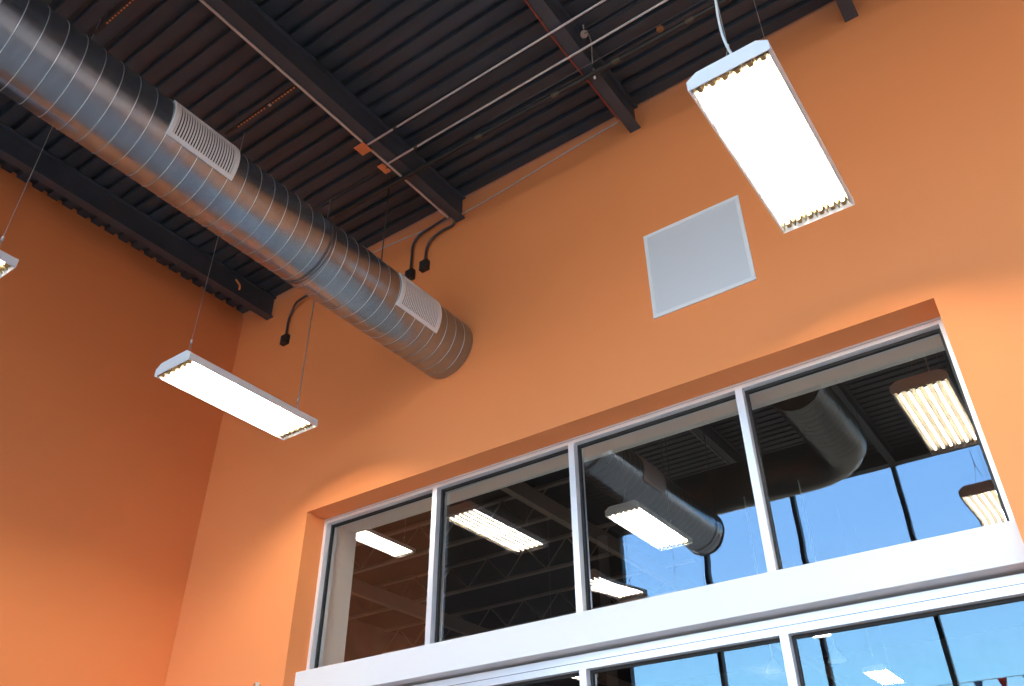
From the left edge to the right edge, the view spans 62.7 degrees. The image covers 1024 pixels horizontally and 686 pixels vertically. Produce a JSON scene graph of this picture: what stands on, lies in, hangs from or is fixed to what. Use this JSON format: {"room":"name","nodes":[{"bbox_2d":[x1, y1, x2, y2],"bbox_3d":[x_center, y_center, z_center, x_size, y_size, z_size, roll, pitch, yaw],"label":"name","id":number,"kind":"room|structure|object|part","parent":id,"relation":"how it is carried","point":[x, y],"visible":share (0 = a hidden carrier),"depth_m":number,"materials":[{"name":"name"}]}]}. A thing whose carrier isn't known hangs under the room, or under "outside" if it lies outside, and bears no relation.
{"room":"commercial building interior","nodes":[
{"label":"commercial building interior","id":0,"kind":"room"},
{"bbox_2d":[0,164,244,685],"bbox_3d":[-4.025,2.050,6.741,0.200,7.500,2.949,-22,-40,29],"label":"wall","id":1,"kind":"structure","parent":0,"point":[106,463],"depth_m":7.68,"materials":[{"name":"orange paint"}]},
{"bbox_2d":[0,0,832,313],"bbox_3d":[-0.347,-4.176,4.292,12.473,0.120,7.610,-22,-40,29],"label":"ceiling","id":2,"kind":"structure","parent":0,"point":[399,58],"depth_m":7.06,"materials":[{"name":"black paint"}]},
{"bbox_2d":[0,19,100,277],"bbox_3d":[-3.515,-1.721,5.467,0.400,2.556,1.220,-22,-40,29],"label":"pendant light","id":3,"kind":"object","parent":2,"relation":"hanging from","point":[8,262],"visible":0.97,"depth_m":5.08,"materials":[{"name":"white metal"}]},
{"bbox_3d":[-3.153,-0.429,5.180,0.400,0.097,0.005,-22,-40,29],"label":"plate","id":4,"kind":"part","parent":3,"relation":"part of","materials":[{"name":"white metal"}]},
{"bbox_2d":[93,0,134,34],"bbox_3d":[-2.800,-2.603,6.240,0.950,0.235,0.024,-22,-40,29],"label":"channel","id":5,"kind":"object","parent":2,"relation":"hanging from","point":[106,22],"visible":1,"depth_m":6.29,"materials":[{"name":"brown metal"}]},
{"bbox_2d":[0,121,276,319],"bbox_3d":[-4.867,-2.084,6.934,0.100,0.277,7.446,-22,-40,29],"label":"roof beam","id":6,"kind":"structure","parent":2,"relation":"attached to","point":[16,149],"depth_m":8.19,"materials":[{"name":"black metal"}]},
{"bbox_2d":[0,0,472,378],"bbox_3d":[-1.899,-1.593,6.140,0.578,2.027,4.610,-22,-40,29],"label":"spiral duct","id":7,"kind":"object","parent":2,"relation":"hanging from","point":[49,66],"visible":1,"depth_m":5.36,"materials":[{"name":"metal"}]},
{"bbox_2d":[166,100,239,180],"bbox_3d":[-1.952,-1.290,5.334,0.087,0.332,0.490,-22,-40,29],"label":"grille","id":8,"kind":"object","parent":7,"relation":"attached to","point":[185,131],"depth_m":5.28,"materials":[{"name":"white metal"}]},
{"bbox_3d":[-1.146,-0.907,7.485,0.010,1.645,0.012,-22,-40,29],"label":"hanger rod","id":9,"kind":"part","parent":7,"relation":"part of","materials":[{"name":"grey metal"}]},
{"bbox_2d":[396,272,441,332],"bbox_3d":[-0.735,-0.325,6.707,0.064,0.322,0.475,-22,-40,29],"label":"grille","id":10,"kind":"object","parent":7,"relation":"attached to","point":[415,305],"depth_m":6.66,"materials":[{"name":"white metal"}]},
{"bbox_2d":[154,132,330,439],"bbox_3d":[-2.083,-0.597,7.120,0.400,2.556,1.220,-22,-40,29],"label":"pendant light","id":11,"kind":"object","parent":2,"relation":"hanging from","point":[186,371],"visible":0.96,"depth_m":6.36,"materials":[{"name":"white metal"}]},
{"bbox_3d":[-2.429,0.139,6.016,0.400,0.097,0.005,-22,-40,29],"label":"plate","id":12,"kind":"part","parent":11,"relation":"part of","materials":[{"name":"white metal"}]},
{"bbox_3d":[-1.721,0.694,6.833,0.400,0.097,0.005,-22,-40,29],"label":"plate","id":13,"kind":"part","parent":11,"relation":"part of","materials":[{"name":"white metal"}]},
{"bbox_3d":[-1.763,-0.394,7.505,0.016,2.460,0.009,-22,-40,29],"label":"power cord","id":14,"kind":"part","parent":11,"relation":"part of","materials":[{"name":"silver metal"}]},
{"bbox_2d":[225,80,299,135],"bbox_3d":[-2.081,-2.039,7.070,0.950,0.235,0.024,-22,-40,29],"label":"channel","id":15,"kind":"object","parent":2,"relation":"hanging from","point":[294,86],"visible":0.97,"depth_m":7.02,"materials":[{"name":"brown metal"}]},
{"bbox_2d":[205,0,465,221],"bbox_3d":[-2.660,-2.991,5.639,0.100,0.277,7.446,-22,-40,29],"label":"roof beam","id":16,"kind":"structure","parent":2,"relation":"attached to","point":[251,20],"depth_m":6.97,"materials":[{"name":"black metal"}]},
{"bbox_2d":[199,0,448,217],"bbox_3d":[-2.585,-2.747,5.728,0.022,0.021,6.780,-22,-40,29],"label":"conduit","id":17,"kind":"object","parent":16,"relation":"attached to","point":[201,1],"visible":1,"depth_m":6.81,"materials":[{"name":"silver metal"}]},
{"bbox_2d":[354,139,371,155],"bbox_3d":[-1.290,-1.699,7.278,0.113,0.053,0.113,-22,-40,29],"label":"junction box","id":18,"kind":"object","parent":16,"relation":"attached to","point":[362,148],"visible":1,"depth_m":7.26,"materials":[{"name":"orange metal"}]},
{"bbox_2d":[377,161,390,173],"bbox_3d":[-1.135,-1.568,7.471,0.068,0.053,0.113,-22,-40,29],"label":"junction box","id":19,"kind":"object","parent":16,"relation":"attached to","point":[382,166],"visible":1,"depth_m":7.45,"materials":[{"name":"orange metal"}]},
{"bbox_2d":[236,167,387,255],"bbox_3d":[-1.939,-1.220,7.952,2.072,0.046,0.013,-23,-40,29],"label":"conduit","id":20,"kind":"object","parent":19,"relation":"attached to","point":[386,167],"visible":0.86,"depth_m":7.70,"materials":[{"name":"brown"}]},
{"bbox_2d":[580,25,587,37],"bbox_3d":[0.562,-2.455,6.589,0.056,0.128,0.056,-22,-40,29],"label":"round fitting","id":21,"kind":"object","parent":2,"relation":"attached to","point":[582,34],"visible":0.91,"depth_m":6.55,"materials":[{"name":"silver metal"}]},
{"bbox_2d":[527,0,640,132],"bbox_3d":[-1.116,-3.625,4.732,0.100,0.277,7.446,-22,-40,29],"label":"roof beam","id":22,"kind":"structure","parent":2,"relation":"attached to","point":[552,13],"depth_m":6.68,"materials":[{"name":"black metal"}]},
{"bbox_2d":[367,0,605,145],"bbox_3d":[2.452,-3.230,5.076,9.098,0.030,0.031,-22,-40,29],"label":"conduit","id":23,"kind":"object","parent":22,"relation":"attached to","point":[395,127],"visible":1,"depth_m":6.61,"materials":[{"name":"silver metal"}]},
{"bbox_2d":[388,0,667,163],"bbox_3d":[2.606,-3.109,5.254,9.098,0.030,0.031,-22,-40,29],"label":"conduit","id":24,"kind":"object","parent":22,"relation":"attached to","point":[663,1],"visible":1,"depth_m":6.68,"materials":[{"name":"silver metal"}]},
{"bbox_2d":[524,0,618,119],"bbox_3d":[0.190,-2.420,6.239,0.023,0.022,2.400,-22,-40,29],"label":"wire","id":25,"kind":"object","parent":22,"relation":"attached to","point":[526,2],"visible":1,"depth_m":6.54,"materials":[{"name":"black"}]},
{"bbox_2d":[586,30,595,78],"bbox_3d":[0.632,-2.282,6.645,0.031,0.354,0.218,-9,-35,12],"label":"hanger","id":26,"kind":"object","parent":22,"relation":"attached to","point":[594,77],"visible":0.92,"depth_m":6.63,"materials":[{"name":"silver metal"}]},
{"bbox_2d":[333,0,730,217],"bbox_3d":[2.408,-2.831,5.613,9.949,0.044,0.046,-22,-40,28],"label":"pipe","id":27,"kind":"object","parent":26,"relation":"hanging from","point":[710,8],"visible":1,"depth_m":6.83,"materials":[{"name":"black metal"}]},
{"bbox_2d":[487,0,703,121],"bbox_3d":[3.110,-3.183,5.117,8.099,0.008,0.008,-22,-40,28],"label":"conduit","id":28,"kind":"object","parent":22,"relation":"attached to","point":[702,0],"visible":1,"depth_m":6.52,"materials":[{"name":"grey metal"}]},
{"bbox_2d":[656,24,663,32],"bbox_3d":[1.167,-2.487,6.628,0.058,0.038,0.060,-22,-40,29],"label":"round fitting","id":29,"kind":"object","parent":2,"relation":"attached to","point":[660,28],"visible":0.96,"depth_m":6.62,"materials":[{"name":"brown plastic"}]},
{"bbox_2d":[686,0,854,233],"bbox_3d":[1.328,-2.048,4.971,0.400,2.640,1.220,-22,-40,29],"label":"pendant light","id":30,"kind":"object","parent":2,"relation":"hanging from","point":[747,97],"visible":1,"depth_m":4.17,"materials":[{"name":"white metal"}]},
{"bbox_2d":[696,85,703,93],"bbox_3d":[0.879,-1.191,3.927,0.036,0.034,0.032,-22,-40,29],"label":"socket","id":31,"kind":"object","parent":30,"relation":"attached to","point":[699,88],"depth_m":3.92,"materials":[{"name":"brown"}]},
{"bbox_2d":[709,78,715,87],"bbox_3d":[0.929,-1.211,3.898,0.036,0.034,0.032,-22,-40,29],"label":"socket","id":32,"kind":"object","parent":30,"relation":"attached to","point":[712,81],"depth_m":3.89,"materials":[{"name":"brown"}]},
{"bbox_3d":[1.037,-2.325,4.647,0.022,2.545,0.059,18,-39,-25],"label":"power cord","id":33,"kind":"part","parent":30,"relation":"part of","materials":[{"name":"white plastic"}]},
{"bbox_2d":[720,72,728,80],"bbox_3d":[0.978,-1.232,3.868,0.036,0.034,0.032,-22,-40,29],"label":"socket","id":34,"kind":"object","parent":30,"relation":"attached to","point":[724,76],"depth_m":3.86,"materials":[{"name":"brown"}]},
{"bbox_3d":[0.983,-1.277,3.843,0.400,0.097,0.005,-22,-40,29],"label":"plate","id":35,"kind":"part","parent":30,"relation":"part of","materials":[{"name":"white metal"}]},
{"bbox_2d":[733,65,740,74],"bbox_3d":[1.028,-1.252,3.839,0.036,0.034,0.032,-22,-40,29],"label":"socket","id":36,"kind":"object","parent":30,"relation":"attached to","point":[737,68],"depth_m":3.83,"materials":[{"name":"brown"}]},
{"bbox_2d":[746,59,753,67],"bbox_3d":[1.078,-1.272,3.810,0.036,0.034,0.032,-22,-40,29],"label":"socket","id":37,"kind":"object","parent":30,"relation":"attached to","point":[749,63],"depth_m":3.80,"materials":[{"name":"brown"}]},
{"bbox_2d":[758,52,766,61],"bbox_3d":[1.128,-1.293,3.781,0.036,0.034,0.032,-22,-40,29],"label":"socket","id":38,"kind":"object","parent":30,"relation":"attached to","point":[762,57],"depth_m":3.78,"materials":[{"name":"brown"}]},
{"bbox_2d":[784,219,791,227],"bbox_3d":[1.545,-0.668,4.696,0.036,0.034,0.032,-22,-40,29],"label":"socket","id":39,"kind":"object","parent":30,"relation":"attached to","point":[788,223],"depth_m":4.69,"materials":[{"name":"brown"}]},
{"bbox_2d":[795,214,801,223],"bbox_3d":[1.595,-0.688,4.667,0.036,0.034,0.032,-22,-40,29],"label":"socket","id":40,"kind":"object","parent":30,"relation":"attached to","point":[798,219],"depth_m":4.66,"materials":[{"name":"brown"}]},
{"bbox_2d":[805,210,812,218],"bbox_3d":[1.645,-0.709,4.638,0.036,0.034,0.032,-22,-40,29],"label":"socket","id":41,"kind":"object","parent":30,"relation":"attached to","point":[808,215],"depth_m":4.63,"materials":[{"name":"brown"}]},
{"bbox_3d":[1.690,-0.722,4.660,0.400,0.097,0.005,-22,-40,29],"label":"plate","id":42,"kind":"part","parent":30,"relation":"part of","materials":[{"name":"white metal"}]},
{"bbox_2d":[817,205,823,213],"bbox_3d":[1.695,-0.729,4.609,0.036,0.034,0.032,-22,-40,29],"label":"socket","id":43,"kind":"object","parent":30,"relation":"attached to","point":[820,210],"depth_m":4.60,"materials":[{"name":"brown"}]},
{"bbox_2d":[827,201,834,209],"bbox_3d":[1.745,-0.750,4.579,0.036,0.034,0.032,-22,-40,29],"label":"socket","id":44,"kind":"object","parent":30,"relation":"attached to","point":[830,206],"depth_m":4.57,"materials":[{"name":"brown"}]},
{"bbox_2d":[839,196,846,204],"bbox_3d":[1.794,-0.770,4.550,0.036,0.034,0.032,-22,-40,29],"label":"socket","id":45,"kind":"object","parent":30,"relation":"attached to","point":[842,201],"depth_m":4.54,"materials":[{"name":"brown"}]},
{"bbox_2d":[835,0,858,22],"bbox_3d":[0.374,-4.237,3.857,0.100,0.277,7.446,-22,-40,29],"label":"roof beam","id":46,"kind":"structure","parent":2,"relation":"attached to","point":[847,8],"depth_m":6.21,"materials":[{"name":"black metal"}]},
{"bbox_2d":[582,0,640,33],"bbox_3d":[3.402,-3.556,4.753,7.028,0.006,0.042,-22,-40,29],"label":"conduit","id":47,"kind":"object","parent":46,"relation":"attached to","point":[631,0],"visible":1,"depth_m":6.32,"materials":[{"name":"grey metal"}]},
{"bbox_2d":[344,619,553,685],"bbox_3d":[-3.836,10.584,19.795,0.200,8.200,21.380,-22,-40,29],"label":"wall","id":48,"kind":"structure","parent":0,"point":[363,640],"depth_m":21.81,"materials":[{"name":"orange paint"}]},
{"bbox_2d":[164,0,1023,685],"bbox_3d":[1.986,0.706,4.850,12.673,7.500,0.280,-22,-40,29],"label":"wall","id":49,"kind":"structure","parent":0,"point":[917,106],"depth_m":6.44,"materials":[{"name":"orange paint"}]},
{"bbox_2d":[280,295,307,345],"bbox_3d":[-1.998,-0.396,8.761,1.147,0.531,0.065,-24,-41,30],"label":"switch box","id":50,"kind":"object","parent":49,"relation":"attached to","point":[285,338],"visible":0.66,"depth_m":8.97,"materials":[{"name":"black plastic"}]},
{"bbox_2d":[405,215,449,280],"bbox_3d":[-0.794,-0.924,8.105,0.570,0.559,0.057,-24,-41,30],"label":"switch box","id":51,"kind":"object","parent":49,"relation":"attached to","point":[410,273],"visible":0.89,"depth_m":8.18,"materials":[{"name":"black plastic"}]},
{"bbox_2d":[419,220,455,272],"bbox_3d":[-0.705,-0.958,8.057,0.424,0.501,0.056,-23,-40,29],"label":"switch box","id":52,"kind":"object","parent":49,"relation":"attached to","point":[424,265],"visible":0.96,"depth_m":8.05,"materials":[{"name":"black plastic"}]},
{"bbox_2d":[372,122,618,252],"bbox_3d":[-0.693,-1.211,8.247,3.990,0.141,0.012,-22,-40,29],"label":"wire","id":53,"kind":"object","parent":49,"relation":"attached to","point":[616,122],"visible":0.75,"depth_m":7.81,"materials":[{"name":"beige"}]},
{"bbox_2d":[294,520,1023,685],"bbox_3d":[0.543,1.959,5.569,5.241,0.215,0.488,-22,-40,29],"label":"trim","id":54,"kind":"structure","parent":49,"relation":"attached to","point":[992,551],"depth_m":4.96,"materials":[{"name":"white paint"}]},
{"bbox_2d":[306,316,1014,669],"bbox_3d":[0.494,1.308,5.940,5.241,1.379,0.132,-22,-40,29],"label":"window","id":55,"kind":"structure","parent":49,"relation":"in","point":[741,392],"depth_m":5.92,"materials":[{"name":"silver metal"}]},
{"bbox_2d":[643,195,756,318],"bbox_3d":[1.338,-0.626,6.096,0.778,0.786,0.015,-22,-40,29],"label":"access panel","id":56,"kind":"object","parent":49,"relation":"attached to","point":[705,254],"visible":1,"depth_m":6.08,"materials":[{"name":"white paint"}]},
{"bbox_2d":[413,573,1023,685],"bbox_3d":[0.507,3.021,4.765,5.241,2.404,0.132,-22,-40,29],"label":"window","id":57,"kind":"structure","parent":49,"relation":"in","point":[786,631],"depth_m":4.76,"materials":[{"name":"silver metal"}]},
{"bbox_2d":[322,335,944,666],"bbox_3d":[2.167,0.848,5.059,12.673,7.500,0.339,-22,-40,29],"label":"wall","id":58,"kind":"structure","parent":0,"point":[340,592],"depth_m":6.58,"materials":[{"name":"white paint"}]},
{"bbox_2d":[348,350,1023,685],"bbox_3d":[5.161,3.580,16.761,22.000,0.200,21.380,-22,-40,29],"label":"window glass","id":59,"kind":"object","parent":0,"point":[896,449],"depth_m":16.01,"materials":[{"name":"grey"}]},
{"bbox_2d":[356,518,415,557],"bbox_3d":[-2.083,2.557,13.680,0.400,1.505,1.220,-22,-40,29],"label":"pendant light","id":60,"kind":"object","parent":59,"relation":"hanging from","point":[372,538],"visible":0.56,"depth_m":13.30,"materials":[{"name":"white metal"}]},
{"bbox_2d":[383,558,698,653],"bbox_3d":[0.282,6.420,20.084,9.000,0.640,0.100,-22,-40,29],"label":"joist","id":61,"kind":"object","parent":59,"relation":"attached to","point":[691,560],"visible":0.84,"depth_m":19.81,"materials":[{"name":"beige paint"}]},
{"bbox_2d":[548,537,597,680],"bbox_3d":[0.948,4.260,14.874,0.400,3.001,1.220,-22,-40,29],"label":"pendant light","id":62,"kind":"object","parent":59,"relation":"hanging from","point":[576,678],"visible":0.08,"depth_m":14.47,"materials":[{"name":"white metal"}]},
{"bbox_2d":[605,445,692,550],"bbox_3d":[1.469,0.770,9.806,0.400,2.988,1.220,-22,-40,29],"label":"pendant light","id":63,"kind":"object","parent":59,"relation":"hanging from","point":[633,516],"visible":0.94,"depth_m":8.90,"materials":[{"name":"white metal"}]},
{"bbox_3d":[1.124,1.684,8.580,0.400,0.097,0.005,-22,-40,29],"label":"plate","id":64,"kind":"part","parent":63,"relation":"part of","materials":[{"name":"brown metal"}]},
{"bbox_2d":[743,497,783,672],"bbox_3d":[4.289,4.104,14.616,0.300,3.079,0.300,-22,-40,29],"label":"cone pendant","id":65,"kind":"object","parent":59,"relation":"hanging from","point":[773,666],"visible":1,"depth_m":13.81,"materials":[{"name":"white"}]},
{"bbox_3d":[4.288,4.022,14.673,0.021,2.879,0.024,-22,-40,29],"label":"cord","id":66,"kind":"part","parent":65,"relation":"part of","materials":[{"name":"white plastic"}]},
{"bbox_3d":[4.298,5.291,13.802,0.300,0.200,0.300,-22,-40,29],"label":"lamp shade","id":67,"kind":"part","parent":65,"relation":"part of","materials":[{"name":"white"}]},
{"bbox_2d":[792,558,832,638],"bbox_3d":[6.284,5.373,17.883,0.400,1.501,1.220,-22,-40,29],"label":"pendant light","id":68,"kind":"object","parent":59,"relation":"hanging from","point":[827,635],"visible":0.23,"depth_m":17.85,"materials":[{"name":"white metal"}]},
{"bbox_2d":[798,480,847,663],"bbox_3d":[5.092,3.713,14.037,0.300,3.099,0.300,-22,-40,29],"label":"cone pendant","id":69,"kind":"object","parent":59,"relation":"hanging from","point":[835,657],"visible":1,"depth_m":13.22,"materials":[{"name":"white"}]},
{"bbox_3d":[5.092,3.630,14.094,0.021,2.899,0.024,-22,-40,29],"label":"cord","id":70,"kind":"part","parent":69,"relation":"part of","materials":[{"name":"white plastic"}]},
{"bbox_3d":[5.102,4.908,13.217,0.300,0.200,0.300,-22,-40,29],"label":"lamp shade","id":71,"kind":"part","parent":69,"relation":"part of","materials":[{"name":"white"}]},
{"bbox_2d":[836,506,905,685],"bbox_3d":[6.442,4.558,15.370,0.400,3.001,1.220,-22,-40,29],"label":"pendant light","id":72,"kind":"object","parent":59,"relation":"hanging from","point":[882,674],"visible":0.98,"depth_m":14.45,"materials":[{"name":"white metal"}]},
{"bbox_3d":[6.098,5.477,14.140,0.400,0.097,0.005,-22,-40,29],"label":"plate","id":73,"kind":"part","parent":72,"relation":"part of","materials":[{"name":"white metal"}]},
{"bbox_2d":[644,626,1023,685],"bbox_3d":[11.471,11.807,21.752,22.000,8.200,0.200,-22,-40,29],"label":"sky","id":74,"kind":"structure","parent":0,"point":[996,657],"depth_m":23.39,"materials":[{"name":"blue"}]},
{"bbox_2d":[351,578,636,685],"bbox_3d":[-0.849,6.793,19.783,0.120,0.299,21.378,-22,-40,29],"label":"girder","id":75,"kind":"object","parent":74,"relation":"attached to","point":[361,589],"visible":0.17,"depth_m":18.28,"materials":[{"name":"black metal"}]},
{"bbox_2d":[353,477,570,574],"bbox_3d":[-2.631,4.135,16.722,9.000,0.640,0.100,-22,-40,29],"label":"joist","id":76,"kind":"object","parent":75,"relation":"on","point":[544,487],"visible":0.43,"depth_m":15.62,"materials":[{"name":"beige paint"}]},
{"bbox_2d":[348,521,634,619],"bbox_3d":[-1.349,5.140,18.201,9.000,0.640,0.100,-22,-40,29],"label":"joist","id":77,"kind":"object","parent":75,"relation":"on","point":[609,524],"visible":0.55,"depth_m":17.59,"materials":[{"name":"beige paint"}]},
{"bbox_2d":[500,482,850,685],"bbox_3d":[3.541,4.990,17.206,0.120,0.299,21.378,-22,-40,29],"label":"girder","id":78,"kind":"object","parent":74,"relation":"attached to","point":[521,491],"visible":0.48,"depth_m":15.32,"materials":[{"name":"black metal"}]}
]}

